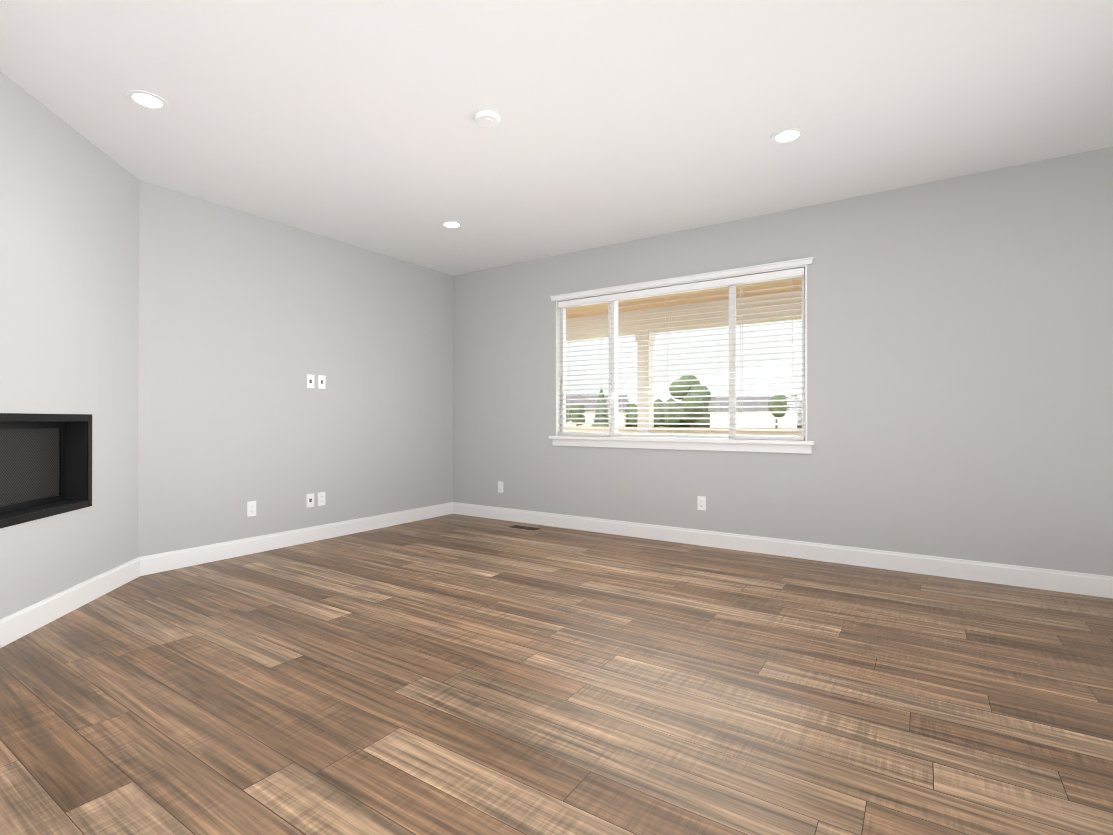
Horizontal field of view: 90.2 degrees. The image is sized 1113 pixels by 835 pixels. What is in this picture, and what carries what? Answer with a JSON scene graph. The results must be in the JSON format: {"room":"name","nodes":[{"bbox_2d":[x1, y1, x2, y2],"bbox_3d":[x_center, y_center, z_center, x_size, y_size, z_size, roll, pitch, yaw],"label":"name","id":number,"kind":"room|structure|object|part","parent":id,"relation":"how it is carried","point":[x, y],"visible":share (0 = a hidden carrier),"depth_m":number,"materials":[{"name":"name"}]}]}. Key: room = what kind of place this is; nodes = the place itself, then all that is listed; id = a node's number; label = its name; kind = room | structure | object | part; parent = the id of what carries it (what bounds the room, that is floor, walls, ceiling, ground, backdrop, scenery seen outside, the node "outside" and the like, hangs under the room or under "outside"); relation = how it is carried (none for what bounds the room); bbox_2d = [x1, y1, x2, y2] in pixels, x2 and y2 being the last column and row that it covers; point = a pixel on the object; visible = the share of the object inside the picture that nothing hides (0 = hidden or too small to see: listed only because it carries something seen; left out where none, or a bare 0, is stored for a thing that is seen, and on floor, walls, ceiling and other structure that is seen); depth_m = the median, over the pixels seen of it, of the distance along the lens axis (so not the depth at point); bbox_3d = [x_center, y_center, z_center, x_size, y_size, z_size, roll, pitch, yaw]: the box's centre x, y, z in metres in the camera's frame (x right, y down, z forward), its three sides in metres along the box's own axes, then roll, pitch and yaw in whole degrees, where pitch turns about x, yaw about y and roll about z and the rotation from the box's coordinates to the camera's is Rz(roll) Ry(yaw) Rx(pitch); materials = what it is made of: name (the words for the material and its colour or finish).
{"room":"living room","nodes":[
{"label":"living room","id":0,"kind":"room"},
{"bbox_2d":[0,72,138,618],"bbox_3d":[-2.714,-0.265,2.529,0.360,2.615,2.240,0,0,-11],"label":"wall","id":1,"kind":"structure","parent":0,"point":[69,269],"depth_m":2.98,"materials":[{"name":"grey paint"}]},
{"bbox_2d":[0,413,91,528],"bbox_3d":[-2.680,0.242,2.534,0.303,0.524,1.244,0,0,-11],"label":"fireplace","id":2,"kind":"object","parent":1,"relation":"attached to","point":[45,465],"visible":1,"depth_m":2.92,"materials":[{"name":"black metal"},{"name":"metal mesh"},{"name":"glass"}]},
{"bbox_3d":[-2.649,0.242,2.540,0.018,0.442,1.162,0,0,-11],"label":"frame","id":3,"kind":"part","parent":2,"relation":"part of","materials":[{"name":"black metal"}]},
{"bbox_2d":[0,557,139,647],"bbox_3d":[-2.531,0.980,2.562,0.014,0.125,2.240,0,0,-11],"label":"baseboard","id":4,"kind":"structure","parent":1,"relation":"attached to","point":[24,622],"depth_m":2.92,"materials":[{"name":"white wood"}]},
{"bbox_2d":[138,180,452,556],"bbox_3d":[-2.137,-0.258,4.737,0.150,2.615,3.380,0,0,34],"label":"wall","id":5,"kind":"structure","parent":0,"point":[248,323],"depth_m":4.44,"materials":[{"name":"grey paint"}]},
{"bbox_2d":[247,501,255,516],"bbox_3d":[-2.348,0.703,4.273,0.008,0.115,0.070,0,0,34],"label":"electrical outlet","id":6,"kind":"object","parent":5,"relation":"attached to","point":[251,508],"visible":1,"depth_m":4.27,"materials":[{"name":"white plastic"}]},
{"bbox_2d":[139,502,452,575],"bbox_3d":[-1.945,0.988,4.875,0.014,0.125,2.930,0,0,34],"label":"baseboard","id":7,"kind":"structure","parent":5,"relation":"attached to","point":[166,561],"depth_m":4.43,"materials":[{"name":"white wood"}]},
{"bbox_2d":[306,493,313,507],"bbox_3d":[-2.073,0.700,4.679,0.016,0.115,0.070,0,0,34],"label":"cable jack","id":8,"kind":"object","parent":5,"relation":"attached to","point":[309,500],"visible":1,"depth_m":4.67,"materials":[{"name":"white plastic"}]},
{"bbox_2d":[307,374,313,387],"bbox_3d":[-2.073,-0.305,4.683,0.016,0.115,0.070,0,0,34],"label":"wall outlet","id":9,"kind":"object","parent":5,"relation":"attached to","point":[310,381],"visible":1,"depth_m":4.68,"materials":[{"name":"white plastic"}]},
{"bbox_2d":[318,492,324,505],"bbox_3d":[-2.019,0.700,4.769,0.008,0.115,0.070,0,0,34],"label":"electrical outlet","id":10,"kind":"object","parent":5,"relation":"attached to","point":[321,498],"visible":1,"depth_m":4.76,"materials":[{"name":"white plastic"}]},
{"bbox_2d":[318,375,325,388],"bbox_3d":[-2.015,-0.305,4.770,0.016,0.115,0.070,0,0,34],"label":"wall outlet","id":11,"kind":"object","parent":5,"relation":"attached to","point":[321,381],"visible":1,"depth_m":4.77,"materials":[{"name":"white plastic"}]},
{"bbox_2d":[0,514,1112,834],"bbox_3d":[-0.270,1.098,1.442,6.900,0.120,7.100,0,0,34],"label":"floor","id":12,"kind":"structure","parent":0,"point":[454,674],"depth_m":2.06,"materials":[{"name":"brown wood"}]},
{"bbox_2d":[509,525,539,529],"bbox_3d":[-0.304,1.049,5.280,0.300,0.005,0.100,0,0,34],"label":"floor vent","id":13,"kind":"object","parent":12,"relation":"in","point":[523,527],"visible":0.94,"depth_m":5.28,"materials":[{"name":"brown metal"}]},
{"bbox_2d":[0,0,1112,275],"bbox_3d":[-0.270,-1.637,1.451,6.900,0.120,7.100,0,0,34],"label":"ceiling","id":14,"kind":"structure","parent":0,"point":[352,122],"depth_m":2.77,"materials":[{"name":"white paint"}]},
{"bbox_2d":[125,90,168,110],"bbox_3d":[-2.026,-1.569,2.748,0.176,0.004,0.176,0,0,34],"label":"recessed light","id":15,"kind":"object","parent":14,"relation":"in","point":[147,100],"visible":1,"depth_m":2.75,"materials":[{"name":"white plastic"}]},
{"bbox_2d":[441,221,462,228],"bbox_3d":[-0.851,-1.563,4.500,0.176,0.004,0.176,0,0,34],"label":"recessed light","id":16,"kind":"object","parent":14,"relation":"in","point":[452,224],"visible":1,"depth_m":4.49,"materials":[{"name":"white plastic"}]},
{"bbox_2d":[474,111,499,126],"bbox_3d":[-0.362,-1.559,2.904,0.136,0.024,0.136,0,0,34],"label":"smoke detector","id":17,"kind":"object","parent":14,"relation":"attached to","point":[487,118],"visible":1,"depth_m":2.88,"materials":[{"name":"white plastic"}]},
{"bbox_2d":[770,128,804,144],"bbox_3d":[1.288,-1.568,3.094,0.176,0.004,0.176,0,0,34],"label":"recessed light","id":18,"kind":"object","parent":14,"relation":"in","point":[786,136],"visible":1,"depth_m":3.09,"materials":[{"name":"white plastic"}]},
{"bbox_2d":[453,147,1112,575],"bbox_3d":[1.651,-0.259,4.343,6.900,2.615,0.150,0,0,34],"label":"wall","id":19,"kind":"structure","parent":0,"point":[959,367],"depth_m":3.81,"materials":[{"name":"grey paint"}]},
{"bbox_2d":[498,481,502,492],"bbox_3d":[-0.576,0.718,5.721,0.070,0.115,0.008,0,0,34],"label":"electrical outlet","id":20,"kind":"object","parent":19,"relation":"attached to","point":[500,487],"visible":1,"depth_m":5.72,"materials":[{"name":"white plastic"}]},
{"bbox_2d":[550,257,813,439],"bbox_3d":[0.956,-0.487,4.779,2.340,1.381,0.163,0,0,34],"label":"window blinds","id":21,"kind":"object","parent":19,"relation":"in","point":[613,375],"depth_m":4.65,"materials":[{"name":"white plastic"}]},
{"bbox_2d":[560,308,560,377],"bbox_3d":[0.041,-0.718,5.317,0.008,0.670,0.008,0,0,34],"label":"blind wand","id":22,"kind":"object","parent":21,"relation":"hanging from","point":[560,342],"visible":0.92,"depth_m":5.31,"materials":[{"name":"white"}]},
{"bbox_2d":[618,300,618,434],"bbox_3d":[0.556,-0.452,4.983,0.002,1.215,0.002,0,0,34],"label":"blind cord","id":23,"kind":"object","parent":21,"relation":"hanging from","point":[618,300],"depth_m":4.98,"materials":[{"name":"white plastic"}]},
{"bbox_2d":[667,295,667,372],"bbox_3d":[0.959,-0.453,4.783,0.002,1.215,0.002,0,0,34],"label":"blind cord","id":24,"kind":"object","parent":21,"relation":"hanging from","point":[667,295],"depth_m":4.78,"materials":[{"name":"white fabric"}]},
{"bbox_3d":[0.944,-1.089,4.763,2.200,0.057,0.056,0,0,34],"label":"window blind head rail","id":25,"kind":"part","parent":21,"relation":"part of","materials":[{"name":"white plastic"}]},
{"bbox_2d":[556,265,806,440],"bbox_3d":[0.943,-0.480,4.760,2.239,1.310,0.062,0,0,34],"label":"liner","id":26,"kind":"object","parent":21,"relation":"attached to","point":[558,364],"visible":0.71,"depth_m":4.83,"materials":[{"name":"white"}]},
{"bbox_3d":[0.918,-1.154,4.724,2.340,0.047,0.028,0,0,34],"label":"head casing","id":27,"kind":"part","parent":21,"relation":"part of","materials":[{"name":"white wood"}]},
{"bbox_2d":[740,283,742,434],"bbox_3d":[1.456,-0.454,4.386,0.002,1.215,0.002,0,0,34],"label":"blind cord","id":28,"kind":"object","parent":21,"relation":"hanging from","point":[740,348],"depth_m":4.39,"materials":[{"name":"white plastic"}]},
{"bbox_2d":[742,285,742,416],"bbox_3d":[1.487,-0.454,4.433,0.002,1.215,0.002,0,0,34],"label":"blind cord","id":29,"kind":"object","parent":21,"relation":"hanging from","point":[742,285],"depth_m":4.43,"materials":[{"name":"white plastic"}]},
{"bbox_2d":[792,278,792,422],"bbox_3d":[1.768,-0.455,4.179,0.002,1.215,0.002,0,0,34],"label":"blind cord","id":30,"kind":"object","parent":21,"relation":"hanging from","point":[792,278],"depth_m":4.23,"materials":[{"name":"white fabric"}]},
{"bbox_2d":[549,436,814,453],"bbox_3d":[0.930,0.222,4.737,2.340,0.095,0.112,0,0,34],"label":"window sill","id":31,"kind":"structure","parent":19,"relation":"attached to","point":[776,446],"depth_m":4.58,"materials":[{"name":"white wood"}]},
{"bbox_2d":[697,496,705,510],"bbox_3d":[1.190,0.704,4.549,0.070,0.115,0.008,0,0,34],"label":"electrical outlet","id":32,"kind":"object","parent":19,"relation":"attached to","point":[701,502],"visible":1,"depth_m":4.55,"materials":[{"name":"white plastic"}]},
{"bbox_2d":[453,502,1112,598],"bbox_3d":[1.606,0.986,4.270,6.600,0.125,0.014,0,0,34],"label":"baseboard","id":33,"kind":"structure","parent":19,"relation":"attached to","point":[1061,581],"depth_m":4.00,"materials":[{"name":"white wood"}]},
{"label":"outside","id":34,"kind":"structure","parent":0,"visible":0},
{"bbox_3d":[47.198,1.850,106.122,210.000,0.200,219.849,0,0,34],"label":"ground","id":35,"kind":"structure","parent":34,"visible":0},
{"bbox_2d":[566,407,572,421],"bbox_3d":[0.589,0.300,47.937,1.566,2.538,1.529,0,0,34],"label":"tree","id":36,"kind":"object","parent":35,"relation":"on","point":[568,411],"depth_m":47.46,"materials":[{"name":"green plant"}]},
{"bbox_2d":[571,405,585,425],"bbox_3d":[2.082,0.075,54.789,1.768,3.035,1.641,0,0,34],"label":"tree","id":37,"kind":"object","parent":35,"relation":"on","point":[578,416],"depth_m":54.40,"materials":[{"name":"green plant"}]},
{"bbox_2d":[566,395,627,426],"bbox_3d":[4.341,-0.756,79.819,11.600,4.850,8.600,0,0,9],"label":"house","id":38,"kind":"structure","parent":35,"relation":"on","point":[595,405],"depth_m":76.57,"materials":[{"name":"beige"}]},
{"bbox_2d":[591,389,608,426],"bbox_3d":[5.002,-0.860,61.737,2.400,4.953,2.400,0,0,34],"label":"tree","id":39,"kind":"object","parent":35,"relation":"on","point":[600,411],"depth_m":61.21,"materials":[{"name":"green plant"}]},
{"bbox_2d":[669,375,710,426],"bbox_3d":[8.934,-0.689,36.803,2.408,4.438,2.731,0,0,34],"label":"tree","id":40,"kind":"object","parent":35,"relation":"on","point":[689,398],"depth_m":36.17,"materials":[{"name":"green plant"}]},
{"bbox_2d":[626,395,801,427],"bbox_3d":[22.003,-0.941,103.699,65.481,7.152,30.896,0,0,12],"label":"hedge","id":41,"kind":"object","parent":35,"relation":"on","point":[675,416],"depth_m":94.70,"materials":[{"name":"green plant"}]},
{"bbox_2d":[708,396,798,427],"bbox_3d":[30.201,-0.739,84.743,12.600,4.850,8.600,0,0,24],"label":"house","id":42,"kind":"structure","parent":35,"relation":"on","point":[766,409],"depth_m":81.72,"materials":[{"name":"beige"}]},
{"bbox_2d":[768,395,789,427],"bbox_3d":[26.013,-0.577,64.913,2.395,4.408,2.832,0,0,34],"label":"tree","id":43,"kind":"object","parent":35,"relation":"on","point":[778,404],"depth_m":64.09,"materials":[{"name":"green plant"}]},
{"bbox_3d":[2.606,1.242,5.415,9.000,0.320,2.698,0,0,34],"label":"deck floor","id":44,"kind":"structure","parent":35,"relation":"on","visible":0},
{"bbox_2d":[635,331,654,432],"bbox_3d":[1.254,-0.055,7.815,0.230,2.289,0.230,0,0,34],"label":"porch post","id":45,"kind":"object","parent":44,"relation":"on","point":[641,343],"depth_m":7.75,"materials":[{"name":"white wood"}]},
{"bbox_2d":[566,291,801,340],"bbox_3d":[3.296,-1.354,6.465,9.000,0.300,0.200,0,0,34],"label":"beam","id":46,"kind":"structure","parent":45,"relation":"on","point":[709,314],"depth_m":7.35,"materials":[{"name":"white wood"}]},
{"bbox_2d":[566,277,801,318],"bbox_3d":[2.606,-1.548,5.425,9.000,0.080,2.698,0,0,34],"label":"soffit","id":47,"kind":"structure","parent":46,"relation":"on","point":[688,300],"depth_m":6.95,"materials":[{"name":"beige wood"}]},
{"bbox_2d":[566,430,801,437],"bbox_3d":[3.296,0.633,6.458,8.800,0.904,0.060,0,0,34],"label":"porch railing","id":48,"kind":"object","parent":44,"relation":"on","point":[695,432],"depth_m":7.37,"materials":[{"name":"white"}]},
{"bbox_2d":[566,426,801,432],"bbox_3d":[3.296,0.155,6.460,8.800,0.050,0.140,0,0,34],"label":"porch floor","id":49,"kind":"structure","parent":48,"relation":"on","point":[695,430],"depth_m":7.33,"materials":[{"name":"beige concrete"}]}
]}

